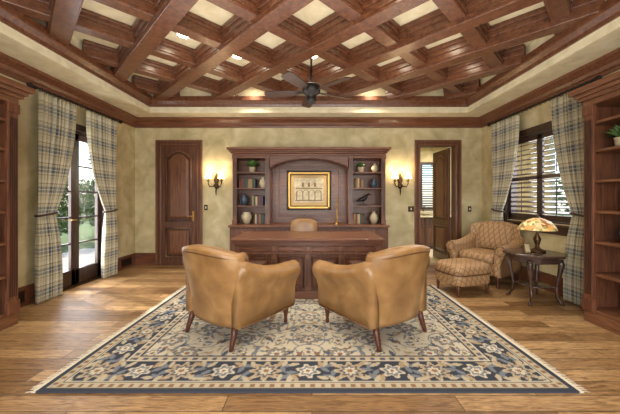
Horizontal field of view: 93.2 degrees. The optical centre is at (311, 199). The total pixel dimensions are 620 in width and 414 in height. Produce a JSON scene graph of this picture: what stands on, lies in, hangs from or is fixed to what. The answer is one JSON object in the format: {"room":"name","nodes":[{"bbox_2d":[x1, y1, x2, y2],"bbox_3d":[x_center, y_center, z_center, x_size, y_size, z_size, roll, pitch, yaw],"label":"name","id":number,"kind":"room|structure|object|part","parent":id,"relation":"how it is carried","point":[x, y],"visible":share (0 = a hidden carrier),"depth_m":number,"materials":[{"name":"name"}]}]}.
{"room":"home office","nodes":[
{"label":"home office","id":0,"kind":"room"},
{"bbox_2d":[0,73,134,287],"bbox_3d":[-3.620,-0.450,2.130,0.160,3.500,7.460,0,0,0],"label":"wall","id":1,"kind":"structure","parent":0,"point":[28,116],"depth_m":3.74,"materials":[{"name":"paint"}]},
{"bbox_2d":[18,290,24,303],"bbox_3d":[-3.509,1.175,3.440,0.014,0.150,0.280,0,0,0],"label":"air vent","id":2,"kind":"object","parent":1,"relation":"attached to","point":[21,295],"visible":0.3,"depth_m":3.54,"materials":[{"name":"brown metal"}]},
{"bbox_2d":[18,283,34,307],"bbox_3d":[-3.529,1.177,3.440,0.022,0.245,0.680,0,0,0],"label":"baseboard","id":3,"kind":"structure","parent":1,"relation":"attached to","point":[29,289],"depth_m":3.64,"materials":[{"name":"brown wood"}]},
{"bbox_2d":[26,82,122,123],"bbox_3d":[-3.467,-1.399,4.410,0.142,0.066,1.780,0,0,0],"label":"curtain rod","id":4,"kind":"object","parent":1,"relation":"attached to","point":[29,84],"visible":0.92,"depth_m":4.12,"materials":[{"name":"black metal"}]},
{"bbox_2d":[34,92,76,303],"bbox_3d":[-3.421,-0.036,3.945,0.152,2.648,0.627,0,0,3],"label":"curtain","id":5,"kind":"object","parent":4,"relation":"hanging from","point":[56,117],"visible":1,"depth_m":3.82,"materials":[{"name":"beige fabric"}]},
{"bbox_2d":[86,111,117,278],"bbox_3d":[-3.420,-0.036,4.804,0.152,2.648,0.691,0,0,-3],"label":"curtain","id":6,"kind":"object","parent":4,"relation":"hanging from","point":[101,131],"visible":1,"depth_m":4.85,"materials":[{"name":"beige fabric"}]},
{"bbox_2d":[57,124,103,291],"bbox_3d":[-3.605,0.080,4.450,0.190,2.440,1.340,0,0,0],"label":"door","id":7,"kind":"structure","parent":1,"relation":"in","point":[75,276],"depth_m":4.47,"materials":[{"name":"brown wood"}]},
{"bbox_2d":[121,257,131,267],"bbox_3d":[-3.509,1.175,5.550,0.014,0.150,0.300,0,0,0],"label":"air vent","id":8,"kind":"object","parent":1,"relation":"attached to","point":[127,261],"visible":1,"depth_m":5.53,"materials":[{"name":"brown metal"}]},
{"bbox_2d":[118,253,135,270],"bbox_3d":[-3.529,1.177,5.490,0.022,0.245,0.740,0,0,0],"label":"baseboard","id":9,"kind":"structure","parent":1,"relation":"attached to","point":[133,254],"depth_m":5.56,"materials":[{"name":"brown wood"}]},
{"bbox_2d":[135,128,481,252],"bbox_3d":[-0.070,-0.450,5.940,7.260,3.500,0.160,0,0,0],"label":"wall","id":10,"kind":"structure","parent":0,"point":[216,158],"depth_m":5.86,"materials":[{"name":"paint"}]},
{"bbox_2d":[135,253,154,264],"bbox_3d":[-3.320,1.177,5.849,0.400,0.245,0.022,0,0,0],"label":"baseboard","id":11,"kind":"structure","parent":10,"relation":"attached to","point":[140,258],"depth_m":5.84,"materials":[{"name":"brown wood"}]},
{"bbox_2d":[155,140,202,264],"bbox_3d":[-2.650,0.053,5.831,0.925,2.494,0.124,0,0,2],"label":"door","id":12,"kind":"structure","parent":10,"relation":"in","point":[178,163],"depth_m":5.82,"materials":[{"name":"brown wood"}]},
{"bbox_2d":[204,172,224,192],"bbox_3d":[-1.900,-0.320,5.768,0.404,0.461,0.221,0,0,0],"label":"wall sconce","id":13,"kind":"object","parent":10,"relation":"attached to","point":[221,175],"visible":1,"depth_m":5.72,"materials":[{"name":"white fabric"}]},
{"bbox_2d":[0,47,619,127],"bbox_3d":[-0.070,-1.529,2.130,6.940,0.178,7.460,0,0,0],"label":"trim","id":14,"kind":"structure","parent":10,"relation":"attached to","point":[608,63],"depth_m":5.64,"materials":[{"name":"brown wood"}]},
{"bbox_2d":[391,172,411,194],"bbox_3d":[1.750,-0.320,5.768,0.404,0.461,0.221,0,0,0],"label":"wall sconce","id":15,"kind":"object","parent":10,"relation":"attached to","point":[408,176],"visible":1,"depth_m":5.72,"materials":[{"name":"white fabric"}]},
{"bbox_2d":[408,206,413,211],"bbox_3d":[1.980,0.180,5.853,0.120,0.110,0.014,0,0,0],"label":"wall switch","id":16,"kind":"object","parent":10,"relation":"attached to","point":[410,208],"visible":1,"depth_m":5.85,"materials":[{"name":"brown metal"}]},
{"bbox_2d":[414,140,461,258],"bbox_3d":[2.510,0.053,6.269,0.924,2.494,0.902,0,0,0],"label":"door","id":17,"kind":"structure","parent":10,"relation":"in","point":[441,159],"depth_m":6.01,"materials":[{"name":"brown wood"}]},
{"bbox_2d":[0,265,619,413],"bbox_3d":[-0.070,1.350,2.030,7.340,0.100,7.660,0,0,0],"label":"floor","id":18,"kind":"structure","parent":0,"point":[48,335],"depth_m":2.45,"materials":[{"name":"brown wood"}]},
{"bbox_2d":[0,75,34,330],"bbox_3d":[-3.263,0.050,1.715,0.550,2.500,2.910,0,0,0],"label":"bookcase","id":19,"kind":"object","parent":18,"relation":"on","point":[11,91],"visible":1,"depth_m":3.01,"materials":[{"name":"brown wood"}]},
{"bbox_2d":[290,219,316,230],"bbox_3d":[-0.140,0.812,4.892,0.606,0.975,0.531,0,0,0],"label":"desk chair","id":20,"kind":"object","parent":18,"relation":"on","point":[297,224],"visible":0.2,"depth_m":5.07,"materials":[{"name":"beige leather"}]},
{"bbox_2d":[25,285,586,392],"bbox_3d":[-0.030,1.294,3.208,3.820,0.011,2.483,0,0,0],"label":"area rug","id":21,"kind":"object","parent":18,"relation":"on","point":[458,352],"visible":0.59,"depth_m":2.40,"materials":[{"name":"beige carpet"}]},
{"bbox_2d":[181,244,300,351],"bbox_3d":[-0.767,0.849,2.941,0.942,0.887,0.954,0,0,35],"label":"leather armchair","id":22,"kind":"object","parent":21,"relation":"on","point":[224,289],"visible":1,"depth_m":2.58,"materials":[{"name":"brown leather"}]},
{"bbox_3d":[-1.028,0.817,3.231,0.180,0.588,0.779,0,0,35],"label":"arm","id":23,"kind":"part","parent":22,"relation":"part of","materials":[{"name":"beige leather"}]},
{"bbox_3d":[-0.404,0.817,2.794,0.180,0.588,0.779,0,0,35],"label":"arm","id":24,"kind":"part","parent":22,"relation":"part of","materials":[{"name":"beige leather"}]},
{"bbox_2d":[230,231,384,298],"bbox_3d":[-0.055,0.893,4.210,2.000,0.790,0.900,0,0,0],"label":"executive desk","id":25,"kind":"object","parent":21,"relation":"on","point":[262,247],"visible":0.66,"depth_m":3.82,"materials":[{"name":"brown wood"}]},
{"bbox_2d":[312,244,429,351],"bbox_3d":[0.652,0.849,2.941,0.942,0.887,0.954,0,0,-35],"label":"leather armchair","id":26,"kind":"object","parent":21,"relation":"on","point":[387,289],"visible":1,"depth_m":2.58,"materials":[{"name":"brown leather"}]},
{"bbox_3d":[0.289,0.817,2.794,0.180,0.588,0.779,0,0,-35],"label":"arm","id":27,"kind":"part","parent":26,"relation":"part of","materials":[{"name":"beige leather"}]},
{"bbox_3d":[0.913,0.817,3.231,0.180,0.588,0.779,0,0,-35],"label":"arm","id":28,"kind":"part","parent":26,"relation":"part of","materials":[{"name":"beige leather"}]},
{"bbox_2d":[226,147,391,251],"bbox_3d":[-0.055,0.168,5.528,3.010,2.265,0.656,0,0,0],"label":"built-in bookcase","id":29,"kind":"object","parent":18,"relation":"on","point":[274,163],"visible":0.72,"depth_m":5.61,"materials":[{"name":"brown wood"}]},
{"bbox_2d":[240,194,247,204],"bbox_3d":[-1.300,-0.009,5.600,0.162,0.225,0.162,0,0,0],"label":"ceramic vase","id":30,"kind":"object","parent":29,"relation":"in","point":[243,200],"visible":1,"depth_m":5.55,"materials":[{"name":"blue ceramic"}]},
{"bbox_2d":[241,212,251,223],"bbox_3d":[-1.250,0.339,5.600,0.200,0.220,0.200,0,0,0],"label":"ceramic urn","id":31,"kind":"object","parent":29,"relation":"on","point":[246,217],"visible":1,"depth_m":5.53,"materials":[{"name":"beige ceramic"}]},
{"bbox_2d":[239,178,256,187],"bbox_3d":[-1.228,-0.321,5.630,0.305,0.189,0.160,0,0,0],"label":"books","id":32,"kind":"object","parent":29,"relation":"in","point":[243,183],"visible":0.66,"depth_m":5.55,"materials":[{"name":"multicoloured paper"}]},
{"bbox_2d":[244,160,258,171],"bbox_3d":[-1.139,-0.652,5.620,0.304,0.252,0.294,0,0,-29],"label":"potted fern","id":33,"kind":"object","parent":29,"relation":"on","point":[252,164],"visible":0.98,"depth_m":5.55,"materials":[{"name":"green plant"}]},
{"bbox_2d":[251,195,263,204],"bbox_3d":[-1.043,0.006,5.630,0.234,0.196,0.160,0,0,0],"label":"books","id":34,"kind":"object","parent":29,"relation":"in","point":[256,199],"visible":0.83,"depth_m":5.55,"materials":[{"name":"multicoloured paper"}]},
{"bbox_2d":[255,213,264,223],"bbox_3d":[-0.980,0.356,5.630,0.201,0.186,0.160,0,0,0],"label":"books","id":35,"kind":"object","parent":29,"relation":"in","point":[259,218],"visible":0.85,"depth_m":5.55,"materials":[{"name":"multicoloured paper"}]},
{"bbox_2d":[259,177,264,187],"bbox_3d":[-0.930,-0.332,5.580,0.153,0.212,0.153,0,0,0],"label":"ceramic vase","id":36,"kind":"object","parent":29,"relation":"in","point":[262,181],"visible":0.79,"depth_m":5.53,"materials":[{"name":"beige ceramic"}]},
{"bbox_2d":[287,171,330,209],"bbox_3d":[-0.060,-0.190,5.784,0.880,0.780,0.045,0,0,0],"label":"framed print","id":37,"kind":"object","parent":29,"relation":"attached to","point":[306,190],"visible":1,"depth_m":5.79,"materials":[{"name":"gold-finished frame"},{"name":"paper"},{"name":"ink"}]},
{"bbox_2d":[335,198,338,224],"bbox_3d":[0.460,0.199,5.400,0.100,0.500,0.098,0,0,0],"label":"candlestick","id":38,"kind":"object","parent":29,"relation":"on","point":[336,223],"visible":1,"depth_m":5.39,"materials":[{"name":"gold metal"}]},
{"bbox_2d":[353,178,362,187],"bbox_3d":[0.860,-0.321,5.630,0.220,0.189,0.160,0,0,0],"label":"books","id":39,"kind":"object","parent":29,"relation":"in","point":[357,183],"visible":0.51,"depth_m":5.55,"materials":[{"name":"paper"}]},
{"bbox_2d":[353,213,364,223],"bbox_3d":[0.879,0.352,5.630,0.239,0.195,0.160,0,0,0],"label":"books","id":40,"kind":"object","parent":29,"relation":"in","point":[359,218],"visible":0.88,"depth_m":5.55,"materials":[{"name":"multicoloured paper"}]},
{"bbox_2d":[357,162,366,171],"bbox_3d":[0.943,-0.629,5.601,0.236,0.206,0.214,0,0,0],"label":"potted fern","id":41,"kind":"object","parent":29,"relation":"on","point":[360,168],"visible":0.95,"depth_m":5.56,"materials":[{"name":"green plant"}]},
{"bbox_2d":[357,193,370,204],"bbox_3d":[0.989,-0.013,5.600,0.283,0.234,0.090,0,0,0],"label":"bird sculpture","id":42,"kind":"object","parent":29,"relation":"on","point":[364,198],"visible":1,"depth_m":5.57,"materials":[{"name":"black metal"}]},
{"bbox_2d":[369,211,377,223],"bbox_3d":[1.180,0.330,5.600,0.171,0.238,0.171,0,0,0],"label":"ceramic vase","id":43,"kind":"object","parent":29,"relation":"in","point":[373,218],"visible":1,"depth_m":5.55,"materials":[{"name":"beige ceramic"}]},
{"bbox_2d":[370,178,376,187],"bbox_3d":[1.180,-0.320,5.600,0.135,0.188,0.135,0,0,0],"label":"ceramic vase","id":44,"kind":"object","parent":29,"relation":"in","point":[373,183],"visible":0.94,"depth_m":5.56,"materials":[{"name":"blue ceramic"}]},
{"bbox_2d":[371,163,377,171],"bbox_3d":[1.200,-0.614,5.600,0.126,0.175,0.126,0,0,0],"label":"ceramic vase","id":45,"kind":"object","parent":29,"relation":"on","point":[374,168],"visible":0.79,"depth_m":5.56,"materials":[{"name":"beige ceramic"}]},
{"bbox_2d":[435,258,490,296],"bbox_3d":[2.140,1.083,4.180,0.646,0.435,0.526,0,0,-18],"label":"ottoman","id":46,"kind":"object","parent":18,"relation":"on","point":[458,272],"visible":0.99,"depth_m":3.97,"materials":[{"name":"patterned upholstery fabric"},{"name":"wood"}]},
{"bbox_2d":[446,221,524,288],"bbox_3d":[2.857,0.831,4.770,0.918,0.948,0.905,0,0,-35],"label":"upholstered armchair","id":47,"kind":"object","parent":18,"relation":"on","point":[486,241],"visible":0.84,"depth_m":4.74,"materials":[{"name":"fabric"}]},
{"bbox_3d":[2.578,0.847,5.022,0.749,0.565,0.173,0,0,-35],"label":"arm","id":48,"kind":"part","parent":47,"relation":"part of","materials":[{"name":"fabric"}]},
{"bbox_2d":[459,248,494,263],"bbox_3d":[2.726,0.879,4.678,0.580,0.152,0.550,0,0,-35],"label":"seat cushion","id":49,"kind":"object","parent":47,"relation":"on","point":[480,254],"depth_m":4.53,"materials":[{"name":"fabric"}]},
{"bbox_3d":[2.998,0.847,4.422,0.749,0.565,0.173,0,0,-35],"label":"arm","id":50,"kind":"part","parent":47,"relation":"part of","materials":[{"name":"fabric"}]},
{"bbox_2d":[502,248,567,305],"bbox_3d":[2.870,0.985,3.790,0.647,0.626,0.647,0,0,0],"label":"side table","id":51,"kind":"object","parent":18,"relation":"on","point":[550,257],"visible":0.99,"depth_m":3.62,"materials":[{"name":"brown wood"}]},
{"bbox_2d":[523,243,530,252],"bbox_3d":[2.700,0.603,3.680,0.100,0.128,0.034,0,0,-17],"label":"photo frame","id":52,"kind":"object","parent":51,"relation":"on","point":[526,246],"visible":1,"depth_m":3.67,"materials":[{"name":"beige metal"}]},
{"bbox_2d":[518,214,557,252],"bbox_3d":[2.920,0.426,3.800,0.420,0.490,0.420,0,0,0],"label":"table lamp","id":53,"kind":"object","parent":51,"relation":"on","point":[536,224],"visible":0.99,"depth_m":3.72,"materials":[{"name":"glass"}]},
{"bbox_2d":[568,71,619,334],"bbox_3d":[3.123,0.050,1.765,0.550,2.500,3.010,0,0,0],"label":"bookcase","id":54,"kind":"object","parent":18,"relation":"on","point":[600,98],"visible":1,"depth_m":3.15,"materials":[{"name":"brown wood"}]},
{"bbox_2d":[605,124,619,145],"bbox_3d":[3.135,-0.655,2.938,0.271,0.252,0.292,0,0,0],"label":"potted fern","id":55,"kind":"object","parent":54,"relation":"on","point":[616,130],"visible":0.94,"depth_m":2.94,"materials":[{"name":"green plant"}]},
{"bbox_2d":[0,0,619,116],"bbox_3d":[-0.070,-1.940,2.130,7.260,0.640,7.780,0,0,0],"label":"ceiling","id":56,"kind":"structure","parent":0,"point":[315,11],"depth_m":3.78,"materials":[{"name":"beige paint"}]},
{"bbox_2d":[175,33,190,38],"bbox_3d":[-1.575,-2.033,3.605,0.200,0.013,0.200,0,0,0],"label":"recessed light","id":57,"kind":"object","parent":56,"relation":"in","point":[177,34],"visible":0.4,"depth_m":3.63,"materials":[{"name":"white paint"}]},
{"bbox_2d":[2,0,603,98],"bbox_3d":[-0.060,-1.925,2.155,6.003,0.229,6.593,0,0,0],"label":"ceiling beams","id":58,"kind":"structure","parent":56,"relation":"attached to","point":[251,19],"depth_m":3.41,"materials":[{"name":"brown wood"}]},
{"bbox_2d":[264,58,352,107],"bbox_3d":[-0.031,-1.642,3.927,1.228,0.794,1.223,0,0,0],"label":"ceiling fan","id":59,"kind":"object","parent":56,"relation":"hanging from","point":[311,89],"depth_m":3.84,"materials":[{"name":"brown wood"}]},
{"bbox_2d":[0,0,619,106],"bbox_3d":[-0.060,-1.785,2.155,5.820,0.170,6.410,0,0,0],"label":"trim","id":60,"kind":"structure","parent":56,"relation":"attached to","point":[609,10],"depth_m":4.29,"materials":[{"name":"brown wood"}]},
{"bbox_2d":[0,21,619,113],"bbox_3d":[-0.060,-1.623,2.155,5.920,0.055,6.510,0,0,0],"label":"trim","id":61,"kind":"structure","parent":56,"relation":"attached to","point":[615,28],"depth_m":4.27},
{"bbox_2d":[429,249,440,264],"bbox_3d":[3.200,1.350,7.210,3.400,0.100,2.380,0,0,0],"label":"floor","id":62,"kind":"structure","parent":0,"point":[433,260],"depth_m":6.40,"materials":[{"name":"brown wood"}]},
{"bbox_2d":[420,206,450,248],"bbox_3d":[3.450,0.724,7.975,1.960,1.152,0.550,0,0,0],"label":"bathroom vanity","id":63,"kind":"object","parent":62,"relation":"on","point":[426,220],"visible":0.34,"depth_m":7.73,"materials":[{"name":"brown wood"}]},
{"bbox_2d":[420,147,450,214],"bbox_3d":[3.200,-0.100,8.350,3.400,2.800,0.100,0,0,0],"label":"wall","id":64,"kind":"structure","parent":0,"point":[426,153],"depth_m":8.30,"materials":[{"name":"paint"}]},
{"bbox_2d":[420,162,432,209],"bbox_3d":[3.100,-0.400,8.330,0.840,1.340,0.120,0,0,0],"label":"window","id":65,"kind":"structure","parent":64,"relation":"in","point":[421,163],"depth_m":8.31,"materials":[{"name":"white wood"}]},
{"bbox_2d":[517,136,554,214],"bbox_3d":[4.950,-0.100,7.210,0.100,2.800,2.380,0,0,0],"label":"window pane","id":66,"kind":"structure","parent":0,"point":[550,141],"depth_m":6.48,"materials":[{"name":"paint"}]},
{"bbox_2d":[482,70,619,277],"bbox_3d":[3.480,-0.450,2.130,0.160,3.500,7.460,0,0,0],"label":"wall","id":67,"kind":"structure","parent":0,"point":[541,114],"depth_m":4.62,"materials":[{"name":"paint"}]},
{"bbox_2d":[503,121,569,235],"bbox_3d":[3.445,-0.320,4.400,0.230,1.600,1.680,0,0,0],"label":"window","id":68,"kind":"structure","parent":67,"relation":"in","point":[562,229],"depth_m":4.54,"materials":[{"name":"brown wood"}]},
{"bbox_2d":[509,130,570,222],"bbox_3d":[3.424,-0.345,4.400,0.079,1.306,1.356,0,0,0],"label":"window shutter","id":69,"kind":"object","parent":68,"relation":"attached to","point":[540,176],"visible":0.55,"depth_m":4.40,"materials":[{"name":"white wood"}]},
{"bbox_2d":[514,265,562,295],"bbox_3d":[3.389,1.177,4.530,0.022,0.245,2.660,0,0,0],"label":"baseboard","id":70,"kind":"structure","parent":67,"relation":"attached to","point":[550,279],"depth_m":4.24,"materials":[{"name":"brown wood"}]},
{"bbox_2d":[487,75,602,125],"bbox_3d":[3.327,-1.399,4.410,0.142,0.066,2.180,0,0,0],"label":"curtain rod","id":71,"kind":"object","parent":67,"relation":"attached to","point":[597,77],"visible":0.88,"depth_m":4.04,"materials":[{"name":"black metal"}]},
{"bbox_2d":[491,114,519,220],"bbox_3d":[3.280,-0.036,5.005,0.152,2.648,0.687,0,0,3],"label":"curtain","id":72,"kind":"object","parent":71,"relation":"hanging from","point":[505,133],"visible":0.66,"depth_m":5.02,"materials":[{"name":"beige fabric"}]},
{"bbox_2d":[551,93,583,305],"bbox_3d":[3.282,-0.036,3.716,0.152,2.648,0.611,0,0,-3],"label":"curtain","id":73,"kind":"object","parent":71,"relation":"hanging from","point":[566,113],"visible":0.72,"depth_m":3.67,"materials":[{"name":"beige fabric"}]},
{"label":"outside","id":74,"kind":"structure","parent":0,"visible":0},
{"bbox_2d":[59,214,571,252],"bbox_3d":[0.000,1.520,0.000,60.000,0.160,60.000,0,0,0],"label":"lawn","id":75,"kind":"structure","parent":74,"point":[86,231],"depth_m":11.56,"materials":[{"name":"green plant"}]},
{"bbox_2d":[56,179,94,235],"bbox_3d":[-8.309,0.135,8.810,2.491,2.610,3.516,0,0,0],"label":"hedge","id":76,"kind":"object","parent":75,"relation":"on","point":[63,209],"visible":0.19,"depth_m":9.43,"materials":[{"name":"green plant"}]},
{"bbox_2d":[62,248,94,271],"bbox_3d":[-4.950,1.379,4.500,2.499,0.119,7.000,0,0,0],"label":"patio","id":77,"kind":"structure","parent":75,"relation":"on","point":[86,255],"depth_m":6.73,"materials":[{"name":"stone"}]},
{"bbox_2d":[79,178,94,225],"bbox_3d":[-8.597,0.126,12.642,2.580,2.628,3.507,0,0,0],"label":"hedge","id":78,"kind":"object","parent":75,"relation":"on","point":[91,220],"visible":0.08,"depth_m":11.49,"materials":[{"name":"green plant"}]},
{"bbox_2d":[555,177,570,215],"bbox_3d":[7.989,0.236,8.818,2.493,2.408,3.649,0,0,0],"label":"hedge","id":79,"kind":"object","parent":75,"relation":"on","point":[558,182],"visible":0.02,"depth_m":8.65,"materials":[{"name":"green plant"}]}
]}

